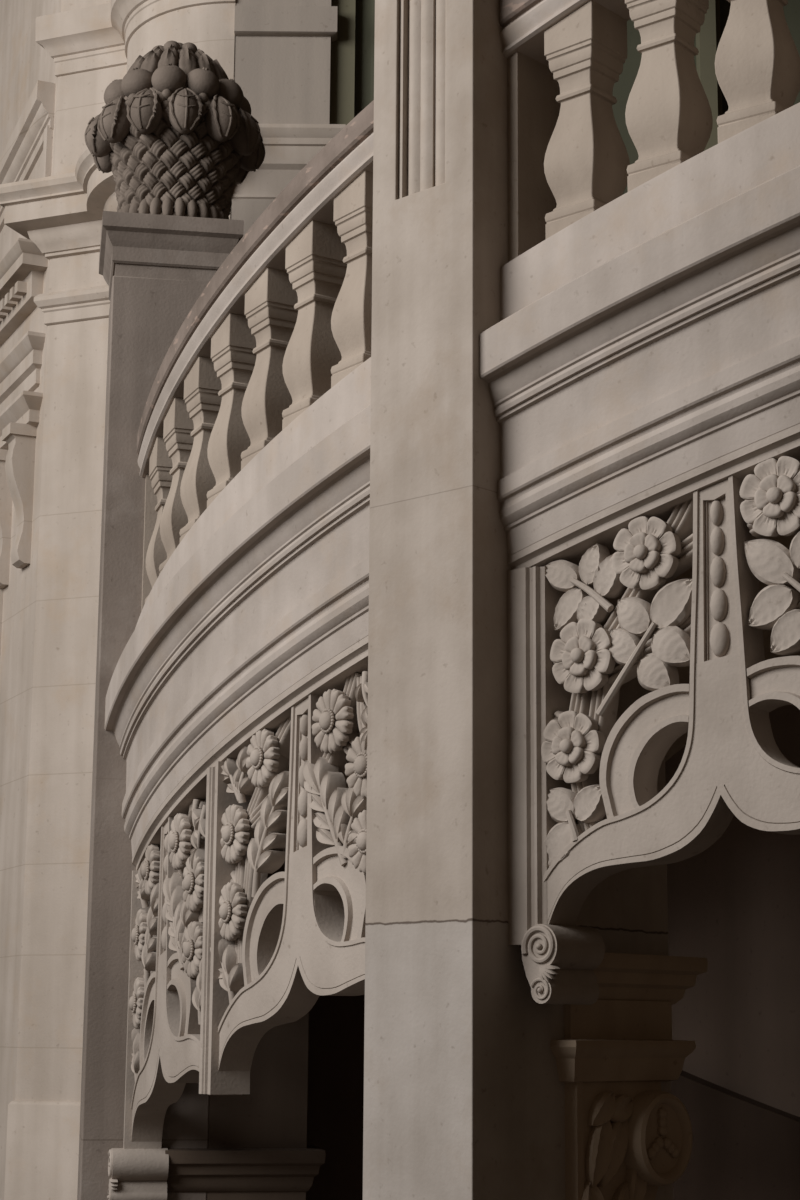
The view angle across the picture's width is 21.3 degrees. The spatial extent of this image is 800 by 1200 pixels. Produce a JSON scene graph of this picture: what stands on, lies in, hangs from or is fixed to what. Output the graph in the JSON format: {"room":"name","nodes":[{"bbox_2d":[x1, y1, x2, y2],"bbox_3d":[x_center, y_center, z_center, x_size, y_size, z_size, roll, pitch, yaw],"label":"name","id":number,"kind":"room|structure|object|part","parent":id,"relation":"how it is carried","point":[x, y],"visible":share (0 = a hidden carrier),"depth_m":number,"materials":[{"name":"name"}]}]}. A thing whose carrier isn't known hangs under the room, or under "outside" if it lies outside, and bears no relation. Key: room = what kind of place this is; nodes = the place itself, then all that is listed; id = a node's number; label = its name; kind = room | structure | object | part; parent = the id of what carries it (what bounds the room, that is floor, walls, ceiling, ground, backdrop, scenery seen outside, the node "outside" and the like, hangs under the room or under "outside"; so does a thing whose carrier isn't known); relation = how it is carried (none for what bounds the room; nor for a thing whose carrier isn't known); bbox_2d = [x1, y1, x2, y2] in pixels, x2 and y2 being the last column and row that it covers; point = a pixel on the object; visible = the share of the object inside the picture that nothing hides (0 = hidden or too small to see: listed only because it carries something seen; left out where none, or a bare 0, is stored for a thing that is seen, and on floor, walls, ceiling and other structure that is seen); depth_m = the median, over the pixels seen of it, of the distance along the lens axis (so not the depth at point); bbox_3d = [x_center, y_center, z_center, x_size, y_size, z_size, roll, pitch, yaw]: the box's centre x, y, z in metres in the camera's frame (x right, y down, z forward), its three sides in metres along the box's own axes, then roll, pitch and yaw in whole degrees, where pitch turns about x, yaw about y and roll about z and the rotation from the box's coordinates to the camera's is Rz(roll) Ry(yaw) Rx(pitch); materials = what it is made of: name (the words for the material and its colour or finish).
{"room":"building exterior","nodes":[
{"label":"building exterior","id":0,"kind":"room"},
{"bbox_2d":[0,0,60,1199],"bbox_3d":[-2.268,-0.220,11.574,0.250,8.200,3.200,6,-13,-24],"label":"wall","id":1,"kind":"structure","parent":0,"point":[24,62],"depth_m":10.19,"materials":[{"name":"stone"}]},
{"bbox_2d":[0,80,55,655],"bbox_3d":[-2.382,-0.847,11.538,0.220,2.972,2.990,6,-13,-24],"label":"window surround","id":2,"kind":"object","parent":1,"relation":"attached to","point":[23,267],"visible":0.83,"depth_m":10.49,"materials":[{"name":"stone"}]},
{"bbox_2d":[0,390,42,449],"bbox_3d":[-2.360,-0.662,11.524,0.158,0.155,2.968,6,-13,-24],"label":"capital","id":3,"kind":"object","parent":2,"relation":"attached to","point":[22,414],"depth_m":10.26,"materials":[{"name":"stone"}]},
{"bbox_3d":[-2.354,-0.909,11.576,0.148,0.250,2.968,6,-13,-24],"label":"architrave","id":4,"kind":"part","parent":2,"relation":"part of","materials":[{"name":"stone"}]},
{"bbox_3d":[-2.377,-1.893,11.765,0.092,0.832,2.960,6,-13,-24],"label":"raking cornice","id":5,"kind":"part","parent":2,"relation":"part of","materials":[{"name":"stone"}]},
{"bbox_2d":[15,0,126,1100],"bbox_3d":[-1.332,-0.488,10.218,0.600,8.200,0.500,-4,-12,22],"label":"pilaster","id":6,"kind":"structure","parent":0,"point":[56,880],"depth_m":9.87,"materials":[{"name":"stone"}]},
{"bbox_2d":[0,3,126,1199],"bbox_3d":[-1.577,0.312,9.921,0.705,6.510,0.525,-4,-12,22],"label":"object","id":7,"kind":"object","parent":6,"relation":"attached to","point":[42,1144],"visible":0.55,"depth_m":10.19,"materials":[{"name":"stone"}]},
{"bbox_3d":[-1.562,-1.821,10.353,0.705,0.338,0.525,-4,-12,22],"label":"cornice","id":8,"kind":"part","parent":7,"relation":"part of","materials":[{"name":"stone"}]},
{"bbox_3d":[-1.452,-1.389,10.315,0.532,0.158,0.352,-4,-12,22],"label":"necking moulding","id":9,"kind":"part","parent":7,"relation":"part of","materials":[{"name":"stone"}]},
{"bbox_3d":[-1.466,-2.723,10.575,0.568,0.300,0.388,-4,-12,22],"label":"cornice","id":10,"kind":"part","parent":7,"relation":"part of","materials":[{"name":"stone"}]},
{"bbox_2d":[127,1,235,218],"bbox_3d":[-1.075,-0.602,9.652,0.347,8.200,0.889,9,-14,-37],"label":"wall","id":11,"kind":"structure","parent":0,"point":[210,27],"depth_m":9.76,"materials":[{"name":"stone"}]},
{"bbox_2d":[75,0,345,217],"bbox_3d":[-0.997,-2.204,9.879,1.516,1.588,1.272,0,-11,0],"label":"crown molding","id":12,"kind":"structure","parent":11,"relation":"attached to","point":[289,148],"depth_m":9.71,"materials":[{"name":"stone"}]},
{"bbox_3d":[-1.190,-1.926,9.822,0.482,0.338,1.233,9,-14,-37],"label":"cornice","id":13,"kind":"part","parent":12,"relation":"part of","materials":[{"name":"stone"}]},
{"bbox_3d":[-1.129,-2.828,10.048,0.345,0.300,1.023,9,-14,-37],"label":"cornice","id":14,"kind":"part","parent":12,"relation":"part of","materials":[{"name":"stone"}]},
{"bbox_3d":[-0.500,-1.946,9.700,0.518,0.338,0.360,0,-11,0],"label":"cornice","id":15,"kind":"part","parent":12,"relation":"part of","materials":[{"name":"stone"}]},
{"bbox_2d":[230,0,331,235],"bbox_3d":[-0.550,-0.604,9.621,0.438,8.200,0.580,0,-11,0],"label":"wall pier","id":16,"kind":"object","parent":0,"point":[283,79],"depth_m":9.68,"materials":[{"name":"grey stone"}]},
{"bbox_2d":[306,994,364,1199],"bbox_3d":[0.168,2.016,8.424,1.400,2.600,0.120,2,-12,-9],"label":"wall","id":17,"kind":"structure","parent":0,"point":[335,1092],"depth_m":8.31,"materials":[{"name":"black"}]},
{"bbox_2d":[612,0,799,193],"bbox_3d":[3.084,-0.488,10.062,6.840,8.200,0.280,0,-11,0],"label":"wall","id":18,"kind":"structure","parent":0,"point":[622,88],"depth_m":10.34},
{"bbox_2d":[330,0,355,124],"bbox_3d":[-0.265,-2.065,9.954,0.110,5.200,0.550,0,-11,0],"label":"trim","id":19,"kind":"structure","parent":18,"relation":"attached to","point":[342,80],"depth_m":9.75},
{"bbox_2d":[354,0,374,116],"bbox_3d":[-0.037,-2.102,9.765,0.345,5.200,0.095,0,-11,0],"label":"door","id":20,"kind":"structure","parent":18,"relation":"in","point":[365,9],"depth_m":9.81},
{"bbox_2d":[696,0,722,150],"bbox_3d":[1.488,-1.715,10.105,0.110,5.800,0.120,0,-11,0],"label":"trim","id":21,"kind":"structure","parent":18,"relation":"attached to","point":[708,38],"depth_m":10.23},
{"bbox_2d":[665,705,799,1116],"bbox_3d":[2.066,0.824,6.918,0.911,4.364,4.881,11,-16,-42],"label":"wall","id":22,"kind":"structure","parent":0,"point":[734,904],"depth_m":7.19,"materials":[{"name":"brown paint"}]},
{"bbox_2d":[278,533,799,833],"bbox_3d":[1.029,-0.068,6.759,1.841,1.512,4.436,11,-15,-42],"label":"flight","id":23,"kind":"object","parent":22,"relation":"on","point":[684,672],"visible":0.03,"depth_m":6.98,"materials":[{"name":"grey stone"}]},
{"bbox_2d":[105,357,370,856],"bbox_3d":[-0.466,0.083,7.067,0.529,1.403,2.374,6,-13,-27],"label":"cornice","id":24,"kind":"structure","parent":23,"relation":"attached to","point":[269,584],"depth_m":6.68,"materials":[{"name":"grey stone"}]},
{"bbox_2d":[123,750,241,1148],"bbox_3d":[-0.769,1.267,7.359,0.175,1.365,1.172,5,-12,-20],"label":"panel","id":25,"kind":"object","parent":24,"relation":"attached to","point":[171,920],"visible":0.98,"depth_m":7.26,"materials":[{"name":"stone"}]},
{"bbox_2d":[129,996,136,1009],"bbox_3d":[-0.966,1.462,7.725,0.034,0.054,0.054,3,-12,-14],"label":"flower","id":26,"kind":"object","parent":25,"relation":"on","point":[133,999],"depth_m":7.70,"materials":[{"name":"stone"}]},
{"bbox_2d":[131,927,139,941],"bbox_3d":[-0.962,1.221,7.768,0.034,0.055,0.056,3,-29,-14],"label":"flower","id":27,"kind":"object","parent":25,"relation":"on","point":[135,933],"depth_m":7.75,"materials":[{"name":"stone"}]},
{"bbox_2d":[141,862,150,876],"bbox_3d":[-0.909,0.965,7.625,0.034,0.054,0.054,4,-18,-16],"label":"flower center","id":28,"kind":"object","parent":25,"relation":"on","point":[145,869],"depth_m":7.60,"materials":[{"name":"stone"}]},
{"bbox_3d":[-0.758,0.756,7.447,0.172,0.329,1.138,5,-12,-20],"label":"rail","id":29,"kind":"part","parent":25,"relation":"part of","materials":[{"name":"stone"}]},
{"bbox_2d":[168,833,180,849],"bbox_3d":[-0.769,0.821,7.250,0.034,0.056,0.057,5,-24,-22],"label":"flower center","id":30,"kind":"object","parent":25,"relation":"on","point":[174,841],"depth_m":7.23,"materials":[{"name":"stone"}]},
{"bbox_2d":[183,941,194,957],"bbox_3d":[-0.694,1.148,7.000,0.034,0.054,0.054,6,-30,-24],"label":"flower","id":31,"kind":"object","parent":25,"relation":"on","point":[189,946],"depth_m":6.98,"materials":[{"name":"stone"}]},
{"bbox_2d":[183,874,195,890],"bbox_3d":[-0.698,0.935,7.057,0.034,0.056,0.057,6,-15,-24],"label":"flower center","id":32,"kind":"object","parent":25,"relation":"on","point":[189,882],"depth_m":7.03,"materials":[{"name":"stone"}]},
{"bbox_3d":[-0.435,0.394,7.021,0.455,0.777,2.338,6,-13,-27],"label":"moulding","id":33,"kind":"part","parent":24,"relation":"part of","materials":[{"name":"grey stone"}]},
{"bbox_2d":[136,100,373,610],"bbox_3d":[-0.458,-0.723,7.231,0.362,1.382,2.332,6,-13,-27],"label":"balustrade","id":34,"kind":"object","parent":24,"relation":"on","point":[286,316],"visible":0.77,"depth_m":6.96,"materials":[{"name":"stone"}]},
{"bbox_3d":[-0.456,-1.076,7.302,0.362,0.662,2.332,6,-13,-27],"label":"handrail","id":35,"kind":"part","parent":34,"relation":"part of","materials":[{"name":"stone"}]},
{"bbox_3d":[-0.460,-0.986,7.282,0.342,0.652,2.330,6,-13,-27],"label":"handrail moulding","id":36,"kind":"part","parent":34,"relation":"part of","materials":[{"name":"grey stone"}]},
{"bbox_2d":[207,636,367,1094],"bbox_3d":[-0.267,0.805,6.435,0.170,1.369,1.175,8,-14,-33],"label":"panel","id":37,"kind":"object","parent":24,"relation":"attached to","point":[283,941],"visible":0.77,"depth_m":6.46,"materials":[{"name":"stone"}]},
{"bbox_2d":[219,903,232,919],"bbox_3d":[-0.553,0.986,6.746,0.034,0.054,0.054,7,-13,-28],"label":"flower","id":38,"kind":"object","parent":37,"relation":"on","point":[226,909],"depth_m":6.73,"materials":[{"name":"stone"}]},
{"bbox_2d":[222,825,235,842],"bbox_3d":[-0.548,0.745,6.789,0.034,0.055,0.056,7,-30,-28],"label":"flower center","id":39,"kind":"object","parent":37,"relation":"on","point":[228,831],"depth_m":6.77,"materials":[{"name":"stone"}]},
{"bbox_2d":[250,749,264,766],"bbox_3d":[-0.449,0.493,6.664,0.034,0.054,0.054,7,-19,-30],"label":"flower center","id":40,"kind":"object","parent":37,"relation":"on","point":[257,756],"depth_m":6.64,"materials":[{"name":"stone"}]},
{"bbox_3d":[-0.251,0.291,6.524,0.167,0.328,1.136,8,-14,-33],"label":"rail","id":41,"kind":"part","parent":37,"relation":"part of","materials":[{"name":"stone"}]},
{"bbox_2d":[319,711,335,729],"bbox_3d":[-0.218,0.359,6.332,0.034,0.056,0.057,8,-25,-35],"label":"flower center","id":42,"kind":"object","parent":37,"relation":"on","point":[327,719],"depth_m":6.32,"materials":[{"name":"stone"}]},
{"bbox_2d":[354,755,366,774],"bbox_3d":[-0.111,0.477,6.160,0.034,0.056,0.057,9,-17,-37],"label":"flower center","id":43,"kind":"object","parent":37,"relation":"on","point":[360,761],"depth_m":6.14,"materials":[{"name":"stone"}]},
{"bbox_2d":[356,832,365,850],"bbox_3d":[-0.104,0.691,6.104,0.034,0.054,0.054,9,-32,-37],"label":"flower center","id":44,"kind":"object","parent":37,"relation":"on","point":[360,836],"depth_m":6.09,"materials":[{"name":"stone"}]},
{"bbox_2d":[479,102,799,565],"bbox_3d":[1.106,-0.840,5.449,2.256,1.376,0.494,-7,-14,33],"label":"cornice","id":45,"kind":"structure","parent":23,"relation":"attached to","point":[652,339],"depth_m":5.53,"materials":[{"name":"grey stone"}]},
{"bbox_3d":[1.129,-0.528,5.413,2.234,0.750,0.420,-7,-14,33],"label":"moulding","id":46,"kind":"part","parent":45,"relation":"part of","materials":[{"name":"grey stone"}]},
{"bbox_2d":[499,0,799,261],"bbox_3d":[1.118,-1.657,5.612,2.231,1.333,0.326,-7,-14,33],"label":"balustrade","id":47,"kind":"object","parent":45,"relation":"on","point":[583,163],"visible":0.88,"depth_m":5.85,"materials":[{"name":"stone"}]},
{"bbox_3d":[1.121,-2.000,5.681,2.231,0.635,0.326,-7,-14,33],"label":"handrail","id":48,"kind":"part","parent":47,"relation":"part of","materials":[{"name":"stone"}]},
{"bbox_3d":[1.110,-1.913,5.645,2.231,0.625,0.281,-8,-14,35],"label":"handrail moulding","id":49,"kind":"part","parent":47,"relation":"part of","materials":[{"name":"grey stone"}]},
{"bbox_2d":[507,424,799,945],"bbox_3d":[0.804,0.189,5.400,1.236,1.344,0.185,-8,-14,36],"label":"panel","id":50,"kind":"object","parent":45,"relation":"attached to","point":[562,844],"visible":1,"depth_m":5.46,"materials":[{"name":"stone"}]},
{"bbox_2d":[521,924,604,1004],"bbox_3d":[0.425,0.955,5.578,0.118,0.204,0.212,-10,-16,42],"label":"corbel","id":51,"kind":"object","parent":50,"relation":"attached to","point":[559,961],"visible":1,"depth_m":5.53,"materials":[{"name":"stone"}]},
{"bbox_2d":[559,739,573,752],"bbox_3d":[0.434,0.381,5.564,0.038,0.037,0.027,-17,-20,39],"label":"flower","id":52,"kind":"object","parent":50,"relation":"on","point":[565,745],"depth_m":5.55,"materials":[{"name":"stone"}]},
{"bbox_3d":[0.450,0.587,5.537,0.044,0.084,0.023,-8,-14,36],"label":"stem","id":53,"kind":"part","parent":50,"relation":"part of","materials":[{"name":"stone"}]},
{"bbox_2d":[570,648,584,662],"bbox_3d":[0.465,0.145,5.585,0.027,0.039,0.040,13,-46,-47],"label":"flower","id":54,"kind":"object","parent":50,"relation":"on","point":[577,655],"depth_m":5.57,"materials":[{"name":"stone"}]},
{"bbox_3d":[0.506,-0.014,5.615,0.134,0.107,0.022,-10,-15,41],"label":"stem","id":55,"kind":"part","parent":50,"relation":"part of","materials":[{"name":"stone"}]},
{"bbox_3d":[0.585,0.180,5.505,0.189,0.232,0.021,-9,-15,39],"label":"stem","id":56,"kind":"part","parent":50,"relation":"part of","materials":[{"name":"stone"}]},
{"bbox_2d":[633,544,647,559],"bbox_3d":[0.621,-0.124,5.505,0.039,0.039,0.027,-22,-23,35],"label":"flower center","id":57,"kind":"object","parent":50,"relation":"on","point":[640,551],"depth_m":5.50,"materials":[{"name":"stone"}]},
{"bbox_3d":[0.810,-0.296,5.501,1.236,0.352,0.177,-8,-14,36],"label":"rail","id":58,"kind":"part","parent":50,"relation":"part of","materials":[{"name":"stone"}]},
{"bbox_2d":[766,487,782,503],"bbox_3d":[0.930,-0.261,5.296,0.041,0.041,0.027,-30,-25,28],"label":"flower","id":59,"kind":"object","parent":50,"relation":"on","point":[774,495],"depth_m":5.29,"materials":[{"name":"stone"}]},
{"bbox_3d":[1.009,-0.006,5.219,0.151,0.140,0.023,-8,-14,36],"label":"stem","id":60,"kind":"part","parent":50,"relation":"part of","materials":[{"name":"stone"}]},
{"bbox_2d":[671,1070,799,1199],"bbox_3d":[2.005,2.132,6.306,3.436,1.556,0.380,-9,-15,40],"label":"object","id":61,"kind":"structure","parent":22,"relation":"attached to","point":[744,1148],"depth_m":7.03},
{"bbox_3d":[-0.017,2.262,2.602,28.000,0.200,26.000,0,-11,0],"label":"floor","id":62,"kind":"structure","parent":0,"visible":0},
{"bbox_2d":[77,211,325,1199],"bbox_3d":[-0.767,0.871,8.209,0.929,4.745,0.571,2,-12,-9],"label":"newel post","id":63,"kind":"object","parent":62,"relation":"on","point":[155,268],"visible":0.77,"depth_m":7.91,"materials":[{"name":"stone"}]},
{"bbox_2d":[107,1148,168,1199],"bbox_3d":[-0.948,2.080,7.680,0.212,0.204,0.118,3,-12,-13],"label":"corbel","id":64,"kind":"object","parent":63,"relation":"attached to","point":[134,1174],"visible":1,"depth_m":7.64,"materials":[{"name":"stone"}]},
{"bbox_2d":[84,41,264,218],"bbox_3d":[-0.918,-1.883,8.726,0.721,0.855,0.721,0,-11,0],"label":"finial","id":65,"kind":"object","parent":63,"relation":"on","point":[176,136],"visible":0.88,"depth_m":8.49,"materials":[{"name":"stone"}]},
{"bbox_2d":[109,106,242,216],"bbox_3d":[-0.919,-1.704,8.690,0.595,0.400,0.592,0,-11,0],"label":"woven basket","id":66,"kind":"object","parent":65,"relation":"on","point":[161,168],"depth_m":8.48,"materials":[{"name":"stone"}]},
{"bbox_3d":[-0.588,2.102,7.884,0.583,0.155,0.363,2,-12,-9],"label":"impost moulding","id":67,"kind":"part","parent":63,"relation":"part of","materials":[{"name":"stone"}]},
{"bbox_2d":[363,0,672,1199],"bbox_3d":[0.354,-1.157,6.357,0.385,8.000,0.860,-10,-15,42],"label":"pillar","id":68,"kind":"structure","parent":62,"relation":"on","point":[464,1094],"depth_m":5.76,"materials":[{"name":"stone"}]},
{"bbox_2d":[550,1039,695,1199],"bbox_3d":[0.607,1.686,5.738,0.132,0.985,0.544,-10,-15,42],"label":"bracket","id":69,"kind":"object","parent":68,"relation":"attached to","point":[626,1137],"visible":1,"depth_m":5.75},
{"bbox_2d":[564,952,707,1039],"bbox_3d":[0.573,1.120,5.956,0.278,0.260,0.608,-10,-15,42],"label":"impost","id":70,"kind":"object","parent":69,"relation":"on","point":[638,993],"visible":0.7,"depth_m":5.89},
{"bbox_3d":[0.573,1.061,5.968,0.278,0.140,0.608,-10,-15,42],"label":"moulding","id":71,"kind":"part","parent":70,"relation":"part of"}
]}

